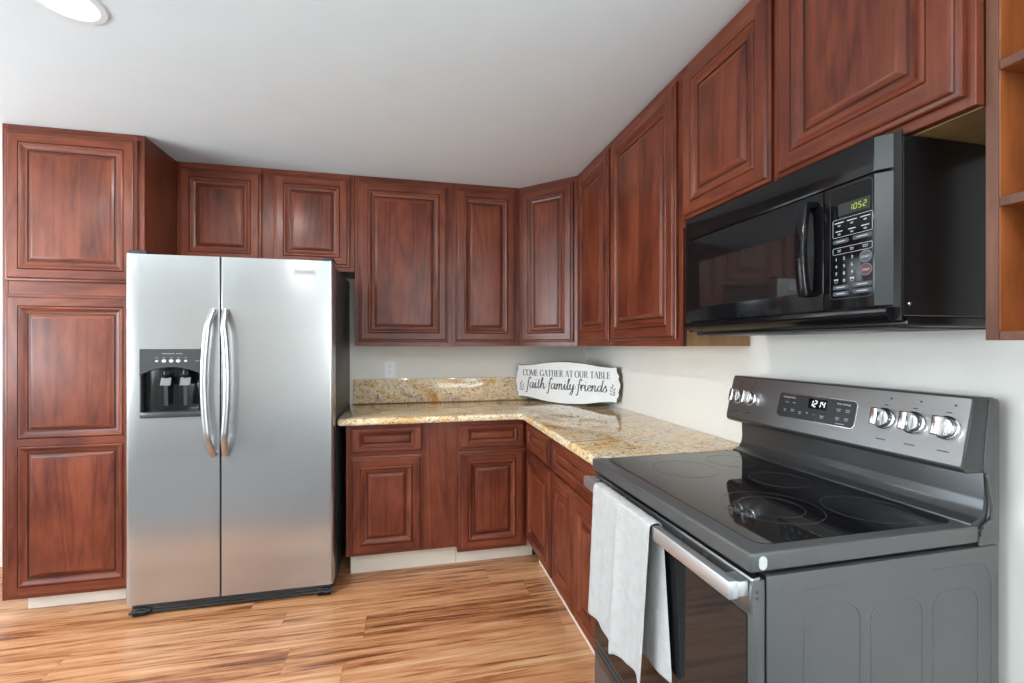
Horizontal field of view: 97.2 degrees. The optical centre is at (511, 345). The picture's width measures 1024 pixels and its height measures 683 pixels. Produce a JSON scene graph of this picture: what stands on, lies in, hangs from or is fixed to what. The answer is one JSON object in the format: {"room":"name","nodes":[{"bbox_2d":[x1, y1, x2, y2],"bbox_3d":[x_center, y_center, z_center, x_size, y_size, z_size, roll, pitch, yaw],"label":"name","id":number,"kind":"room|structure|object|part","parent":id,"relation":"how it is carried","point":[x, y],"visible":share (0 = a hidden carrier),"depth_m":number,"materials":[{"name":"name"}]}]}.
{"room":"kitchen","nodes":[
{"label":"kitchen","id":0,"kind":"room"},
{"bbox_2d":[0,165,585,566],"bbox_3d":[-2.070,0.123,2.963,5.640,2.388,0.120,0,0,-13],"label":"wall","id":1,"kind":"structure","parent":0,"point":[366,362],"depth_m":3.24,"materials":[{"name":"white paint"}]},
{"bbox_2d":[177,161,354,278],"bbox_3d":[-1.496,-0.765,2.861,0.978,0.608,0.326,0,0,-13],"label":"upper cabinet","id":2,"kind":"object","parent":1,"relation":"attached to","point":[223,210],"visible":0.8,"depth_m":2.71,"materials":[{"name":"brown wood"}]},
{"bbox_3d":[-1.715,-0.762,2.656,0.437,0.550,0.022,0,0,-13],"label":"door","id":3,"kind":"part","parent":2,"relation":"part of","materials":[{"name":"brown wood"}]},
{"bbox_3d":[-1.226,-0.763,2.767,0.435,0.552,0.022,0,0,-13],"label":"door","id":4,"kind":"part","parent":2,"relation":"part of","materials":[{"name":"brown wood"}]},
{"bbox_2d":[385,361,394,376],"bbox_3d":[-0.858,0.167,3.170,0.070,0.114,0.007,0,0,-13],"label":"electrical outlet","id":5,"kind":"object","parent":1,"relation":"attached to","point":[389,365],"visible":1,"depth_m":3.17,"materials":[{"name":"white plastic"}]},
{"bbox_2d":[355,175,451,345],"bbox_3d":[-0.722,-0.533,3.036,0.605,1.072,0.326,0,0,-13],"label":"upper cabinet","id":6,"kind":"object","parent":1,"relation":"attached to","point":[403,227],"visible":1,"depth_m":2.88,"materials":[{"name":"brown wood"}]},
{"bbox_2d":[353,377,534,403],"bbox_3d":[-0.258,0.318,3.298,1.710,0.168,0.020,0,0,-13],"label":"backsplash","id":7,"kind":"structure","parent":1,"relation":"attached to","point":[365,391],"depth_m":3.22,"materials":[{"name":"stone"}]},
{"bbox_2d":[452,183,518,345],"bbox_3d":[-0.204,-0.533,3.153,0.456,1.072,0.326,0,0,-13],"label":"upper cabinet","id":8,"kind":"object","parent":1,"relation":"attached to","point":[485,219],"visible":0.96,"depth_m":3.00,"materials":[{"name":"brown wood"}]},
{"bbox_2d":[519,176,577,345],"bbox_3d":[0.346,-0.533,3.134,0.605,1.072,0.605,0,0,-13],"label":"upper cabinet","id":9,"kind":"object","parent":1,"relation":"attached to","point":[548,211],"visible":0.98,"depth_m":2.92,"materials":[{"name":"brown wood"}]},
{"bbox_2d":[0,548,594,682],"bbox_3d":[-1.287,1.347,-0.509,5.640,0.060,7.240,0,0,-13],"label":"floor","id":10,"kind":"structure","parent":0,"point":[498,620],"depth_m":2.04,"materials":[{"name":"orange laminate"}]},
{"bbox_2d":[2,123,176,608],"bbox_3d":[-2.229,0.124,2.529,0.593,2.386,0.651,0,0,-13],"label":"pantry cabinet","id":11,"kind":"object","parent":10,"relation":"on","point":[75,202],"visible":0.85,"depth_m":2.21,"materials":[{"name":"brown wood"}]},
{"bbox_3d":[-2.164,0.487,2.222,0.549,1.469,0.022,0,0,-13],"label":"door","id":12,"kind":"part","parent":11,"relation":"part of","materials":[{"name":"brown wood"}]},
{"bbox_3d":[-2.164,-0.675,2.222,0.549,0.725,0.022,0,0,-13],"label":"door","id":13,"kind":"part","parent":11,"relation":"part of","materials":[{"name":"brown wood"}]},
{"bbox_2d":[126,250,349,616],"bbox_3d":[-1.470,0.426,2.586,0.945,1.782,0.771,0,0,-13],"label":"refrigerator","id":14,"kind":"object","parent":10,"relation":"on","point":[238,369],"visible":1,"depth_m":2.27,"materials":[{"name":"silver metal"}]},
{"bbox_3d":[-1.668,0.405,2.246,0.408,1.696,0.076,0,0,-13],"label":"freezer door","id":15,"kind":"part","parent":14,"relation":"part of","materials":[{"name":"silver metal"}]},
{"bbox_3d":[-1.485,0.184,2.215,0.042,0.738,0.076,0,0,21],"label":"door handle","id":16,"kind":"part","parent":14,"relation":"part of","materials":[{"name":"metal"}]},
{"bbox_3d":[-1.419,0.184,2.233,0.042,0.738,0.069,0,0,-31],"label":"door handle","id":17,"kind":"part","parent":14,"relation":"part of","materials":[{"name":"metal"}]},
{"bbox_3d":[-1.205,0.405,2.351,0.528,1.696,0.076,0,0,-13],"label":"door","id":18,"kind":"part","parent":14,"relation":"part of","materials":[{"name":"silver metal"}]},
{"bbox_2d":[346,422,456,573],"bbox_3d":[-0.688,0.880,2.869,0.614,0.874,0.663,0,0,-13],"label":"base cabinet","id":19,"kind":"object","parent":10,"relation":"on","point":[401,479],"visible":0.92,"depth_m":2.56,"materials":[{"name":"brown wood"}]},
{"bbox_3d":[-0.705,0.893,2.537,0.396,0.548,0.022,0,0,-13],"label":"door","id":20,"kind":"part","parent":19,"relation":"part of","materials":[{"name":"brown wood"}]},
{"bbox_3d":[-0.702,0.526,2.537,0.390,0.142,0.022,0,0,-13],"label":"drawer","id":21,"kind":"part","parent":19,"relation":"part of","materials":[{"name":"brown wood"}]},
{"bbox_2d":[337,399,739,464],"bbox_3d":[-0.071,0.422,2.442,1.725,0.040,1.774,0,0,-13],"label":"countertop","id":22,"kind":"structure","parent":19,"relation":"on","point":[596,430],"depth_m":2.45,"materials":[{"name":"stone"}]},
{"bbox_2d":[516,362,621,403],"bbox_3d":[0.363,0.256,3.100,0.800,0.290,0.019,0,0,33],"label":"sign","id":23,"kind":"object","parent":22,"relation":"on","point":[555,382],"visible":1,"depth_m":3.07,"materials":[{"name":"white wood"}]},
{"bbox_2d":[455,420,531,562],"bbox_3d":[-0.154,0.880,2.989,0.480,0.874,0.663,0,0,-13],"label":"base cabinet","id":24,"kind":"object","parent":10,"relation":"on","point":[491,455],"visible":0.87,"depth_m":2.67,"materials":[{"name":"brown wood"}]},
{"bbox_3d":[-0.115,0.529,2.670,0.391,0.140,0.022,0,0,-13],"label":"drawer","id":25,"kind":"part","parent":24,"relation":"part of","materials":[{"name":"brown wood"}]},
{"bbox_3d":[-0.116,0.909,2.670,0.397,0.580,0.022,0,0,-13],"label":"door","id":26,"kind":"part","parent":24,"relation":"part of","materials":[{"name":"brown wood"}]},
{"bbox_2d":[526,423,567,609],"bbox_3d":[0.448,0.880,2.541,0.663,0.874,0.521,0,0,-13],"label":"base cabinet","id":27,"kind":"object","parent":10,"relation":"on","point":[539,470],"visible":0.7,"depth_m":2.39,"materials":[{"name":"brown wood"}]},
{"bbox_3d":[0.141,0.529,2.449,0.022,0.140,0.454,0,0,-13],"label":"drawer","id":28,"kind":"part","parent":27,"relation":"part of","materials":[{"name":"brown wood"}]},
{"bbox_3d":[0.140,0.885,2.453,0.022,0.532,0.461,0,0,-13],"label":"door","id":29,"kind":"part","parent":27,"relation":"part of","materials":[{"name":"brown wood"}]},
{"bbox_3d":[0.157,0.805,2.475,0.019,0.724,0.521,0,0,-13],"label":"frame","id":30,"kind":"part","parent":27,"relation":"part of","materials":[{"name":"brown wood"}]},
{"bbox_2d":[551,440,597,655],"bbox_3d":[0.573,0.880,1.989,0.663,0.874,0.607,0,0,-13],"label":"base cabinet","id":31,"kind":"object","parent":10,"relation":"on","point":[572,502],"visible":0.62,"depth_m":1.92,"materials":[{"name":"brown wood"}]},
{"bbox_3d":[0.229,0.885,2.059,0.022,0.532,0.292,0,0,-13],"label":"door","id":32,"kind":"part","parent":31,"relation":"part of","materials":[{"name":"brown wood"}]},
{"bbox_3d":[0.281,0.805,1.924,0.019,0.724,0.607,0,0,-13],"label":"frame","id":33,"kind":"part","parent":31,"relation":"part of","materials":[{"name":"brown wood"}]},
{"bbox_3d":[0.260,0.529,1.919,0.022,0.140,0.580,0,0,-13],"label":"drawer","id":34,"kind":"part","parent":31,"relation":"part of","materials":[{"name":"brown wood"}]},
{"bbox_3d":[0.293,0.885,1.772,0.022,0.532,0.280,0,0,-13],"label":"door","id":35,"kind":"part","parent":31,"relation":"part of","materials":[{"name":"brown wood"}]},
{"bbox_2d":[584,375,998,682],"bbox_3d":[0.673,0.716,1.303,0.698,1.203,0.761,0,0,-13],"label":"range","id":36,"kind":"object","parent":10,"relation":"on","point":[839,541],"visible":0.98,"depth_m":1.01,"materials":[{"name":"metal"}]},
{"bbox_3d":[0.391,1.159,1.240,0.036,0.207,0.749,0,0,-13],"label":"storage drawer","id":37,"kind":"part","parent":36,"relation":"part of","materials":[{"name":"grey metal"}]},
{"bbox_2d":[588,482,671,682],"bbox_3d":[0.318,0.676,1.304,0.060,0.456,0.414,0,0,-13],"label":"dish towel","id":38,"kind":"object","parent":36,"relation":"hanging from","point":[628,589],"visible":0.99,"depth_m":1.24,"materials":[{"name":"white fabric"}]},
{"bbox_3d":[0.355,0.473,1.229,0.045,0.036,0.732,0,0,-13],"label":"door handle","id":39,"kind":"part","parent":36,"relation":"part of","materials":[{"name":"silver metal"}]},
{"bbox_3d":[0.378,0.780,1.239,0.004,0.505,0.728,0,0,-13],"label":"door glass","id":40,"kind":"part","parent":36,"relation":"part of","materials":[{"name":"black glass"}]},
{"bbox_3d":[0.387,0.487,1.240,0.025,0.071,0.746,0,0,-13],"label":"door trim","id":41,"kind":"part","parent":36,"relation":"part of","materials":[{"name":"grey metal"}]},
{"bbox_3d":[0.394,0.751,1.241,0.030,0.588,0.750,0,0,-13],"label":"oven door","id":42,"kind":"part","parent":36,"relation":"part of","materials":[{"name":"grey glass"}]},
{"bbox_3d":[0.829,0.188,1.679,0.050,0.057,0.055,0,0,-13],"label":"knob","id":43,"kind":"part","parent":36,"relation":"part of","materials":[{"name":"metal"}]},
{"bbox_3d":[0.842,0.188,1.622,0.050,0.057,0.055,0,0,-13],"label":"knob","id":44,"kind":"part","parent":36,"relation":"part of","materials":[{"name":"metal"}]},
{"bbox_2d":[593,450,977,572],"bbox_3d":[0.661,0.419,1.301,0.603,0.041,0.764,0,0,-13],"label":"cooktop","id":45,"kind":"object","parent":36,"relation":"in","point":[756,510],"depth_m":1.08,"materials":[{"name":"black glass"}]},
{"bbox_3d":[0.918,0.193,1.373,0.020,0.078,0.268,0,0,-13],"label":"display panel","id":46,"kind":"part","parent":36,"relation":"part of","materials":[{"name":"metal"}]},
{"bbox_3d":[0.923,0.194,1.365,0.038,0.149,0.748,0,0,-13],"label":"plate","id":47,"kind":"part","parent":36,"relation":"part of","materials":[{"name":"silver metal"}]},
{"bbox_3d":[0.949,0.188,1.168,0.050,0.057,0.055,0,0,-13],"label":"knob","id":48,"kind":"part","parent":36,"relation":"part of","materials":[{"name":"metal"}]},
{"bbox_3d":[0.797,0.858,0.949,0.619,0.818,0.007,0,0,-13],"label":"panel","id":49,"kind":"part","parent":36,"relation":"part of","materials":[{"name":"grey metal"}]},
{"bbox_3d":[0.965,0.188,1.101,0.050,0.057,0.055,0,0,-13],"label":"knob","id":50,"kind":"part","parent":36,"relation":"part of","materials":[{"name":"metal"}]},
{"bbox_3d":[0.981,0.188,1.032,0.050,0.057,0.055,0,0,-13],"label":"knob","id":51,"kind":"part","parent":36,"relation":"part of","materials":[{"name":"metal"}]},
{"bbox_2d":[0,0,749,187],"bbox_3d":[-1.287,-1.111,-0.509,5.640,0.080,7.240,0,0,-13],"label":"ceiling","id":52,"kind":"structure","parent":0,"point":[498,93],"depth_m":1.81,"materials":[{"name":"white paint"}]},
{"bbox_2d":[33,0,108,24],"bbox_3d":[-1.386,-1.067,1.406,0.196,0.006,0.196,0,0,-13],"label":"recessed light","id":53,"kind":"object","parent":52,"relation":"in","point":[81,11],"visible":1,"depth_m":1.44,"materials":[{"name":"white plastic"}]},
{"bbox_2d":[586,330,1023,682],"bbox_3d":[1.405,0.123,0.098,0.120,2.388,7.000,0,0,-13],"label":"wall","id":54,"kind":"structure","parent":0,"point":[685,386],"depth_m":1.33,"materials":[{"name":"white paint"}]},
{"bbox_2d":[578,141,611,345],"bbox_3d":[0.603,-0.533,2.628,0.326,1.072,0.490,0,0,-13],"label":"upper cabinet","id":55,"kind":"object","parent":54,"relation":"attached to","point":[594,182],"visible":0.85,"depth_m":2.53,"materials":[{"name":"brown wood"}]},
{"bbox_2d":[611,69,749,345],"bbox_3d":[0.727,-0.533,2.081,0.326,1.072,0.630,0,0,-13],"label":"upper cabinet","id":56,"kind":"object","parent":54,"relation":"attached to","point":[648,235],"visible":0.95,"depth_m":1.94,"materials":[{"name":"brown wood"}]},
{"bbox_3d":[0.577,-0.529,2.055,0.022,1.012,0.591,0,0,-13],"label":"door","id":57,"kind":"part","parent":56,"relation":"part of","materials":[{"name":"brown wood"}]},
{"bbox_3d":[0.599,-0.533,2.052,0.019,1.072,0.630,0,0,-13],"label":"frame","id":58,"kind":"part","parent":56,"relation":"part of","materials":[{"name":"brown wood"}]},
{"bbox_2d":[683,0,985,228],"bbox_3d":[0.898,-0.758,1.321,0.326,0.622,0.926,0,0,-13],"label":"upper cabinet","id":59,"kind":"object","parent":54,"relation":"attached to","point":[785,87],"visible":0.77,"depth_m":1.15,"materials":[{"name":"brown wood"}]},
{"bbox_3d":[0.700,-0.755,1.512,0.022,0.560,0.431,0,0,-13],"label":"door","id":60,"kind":"part","parent":59,"relation":"part of","materials":[{"name":"brown wood"}]},
{"bbox_2d":[685,129,985,335],"bbox_3d":[0.862,-0.246,1.336,0.387,0.420,0.738,0,0,-13],"label":"microwave","id":61,"kind":"object","parent":59,"relation":"attached to","point":[887,232],"visible":1,"depth_m":1.03,"materials":[{"name":"black plastic"}]},
{"bbox_3d":[0.713,-0.231,1.388,0.026,0.292,0.572,0,0,-13],"label":"door","id":62,"kind":"part","parent":61,"relation":"part of","materials":[{"name":"black glass"}]},
{"bbox_3d":[0.737,-0.239,1.128,0.050,0.236,0.028,0,0,-13],"label":"handle","id":63,"kind":"part","parent":61,"relation":"part of","materials":[{"name":"black plastic"}]},
{"bbox_3d":[0.892,-0.038,1.343,0.294,0.005,0.678,0,0,-13],"label":"grease filter panel","id":64,"kind":"part","parent":61,"relation":"part of","materials":[{"name":"black plastic"}]},
{"bbox_3d":[0.792,-0.231,1.034,0.026,0.292,0.147,0,0,-13],"label":"control panel","id":65,"kind":"part","parent":61,"relation":"part of","materials":[{"name":"black plastic"}]},
{"bbox_3d":[0.804,-0.418,0.974,0.033,0.072,0.001,0,0,37],"label":"corner trim","id":66,"kind":"part","parent":61,"relation":"part of","materials":[{"name":"grey metal"}]},
{"bbox_3d":[0.804,-0.231,0.974,0.033,0.286,0.001,0,0,37],"label":"corner trim","id":67,"kind":"part","parent":61,"relation":"part of","materials":[{"name":"grey metal"}]},
{"bbox_3d":[0.800,-0.753,1.067,0.022,0.564,0.443,0,0,-13],"label":"door","id":68,"kind":"part","parent":59,"relation":"part of","materials":[{"name":"brown wood"}]},
{"bbox_2d":[986,0,1023,339],"bbox_3d":[1.059,-0.539,0.708,0.282,1.059,0.340,0,0,-13],"label":"open shelf unit","id":69,"kind":"object","parent":54,"relation":"attached to","point":[1004,18],"visible":1,"depth_m":0.83,"materials":[{"name":"orange wood"}]},
{"bbox_3d":[1.056,-0.513,0.707,0.270,0.018,0.300,0,0,-13],"label":"shelf","id":70,"kind":"part","parent":69,"relation":"part of","materials":[{"name":"orange wood"}]},
{"bbox_3d":[1.056,-0.263,0.707,0.270,0.018,0.300,0,0,-13],"label":"shelf","id":71,"kind":"part","parent":69,"relation":"part of","materials":[{"name":"orange wood"}]},
{"bbox_3d":[1.056,-0.018,0.707,0.270,0.016,0.300,0,0,-13],"label":"shelf","id":72,"kind":"part","parent":69,"relation":"part of","materials":[{"name":"orange wood"}]}
]}

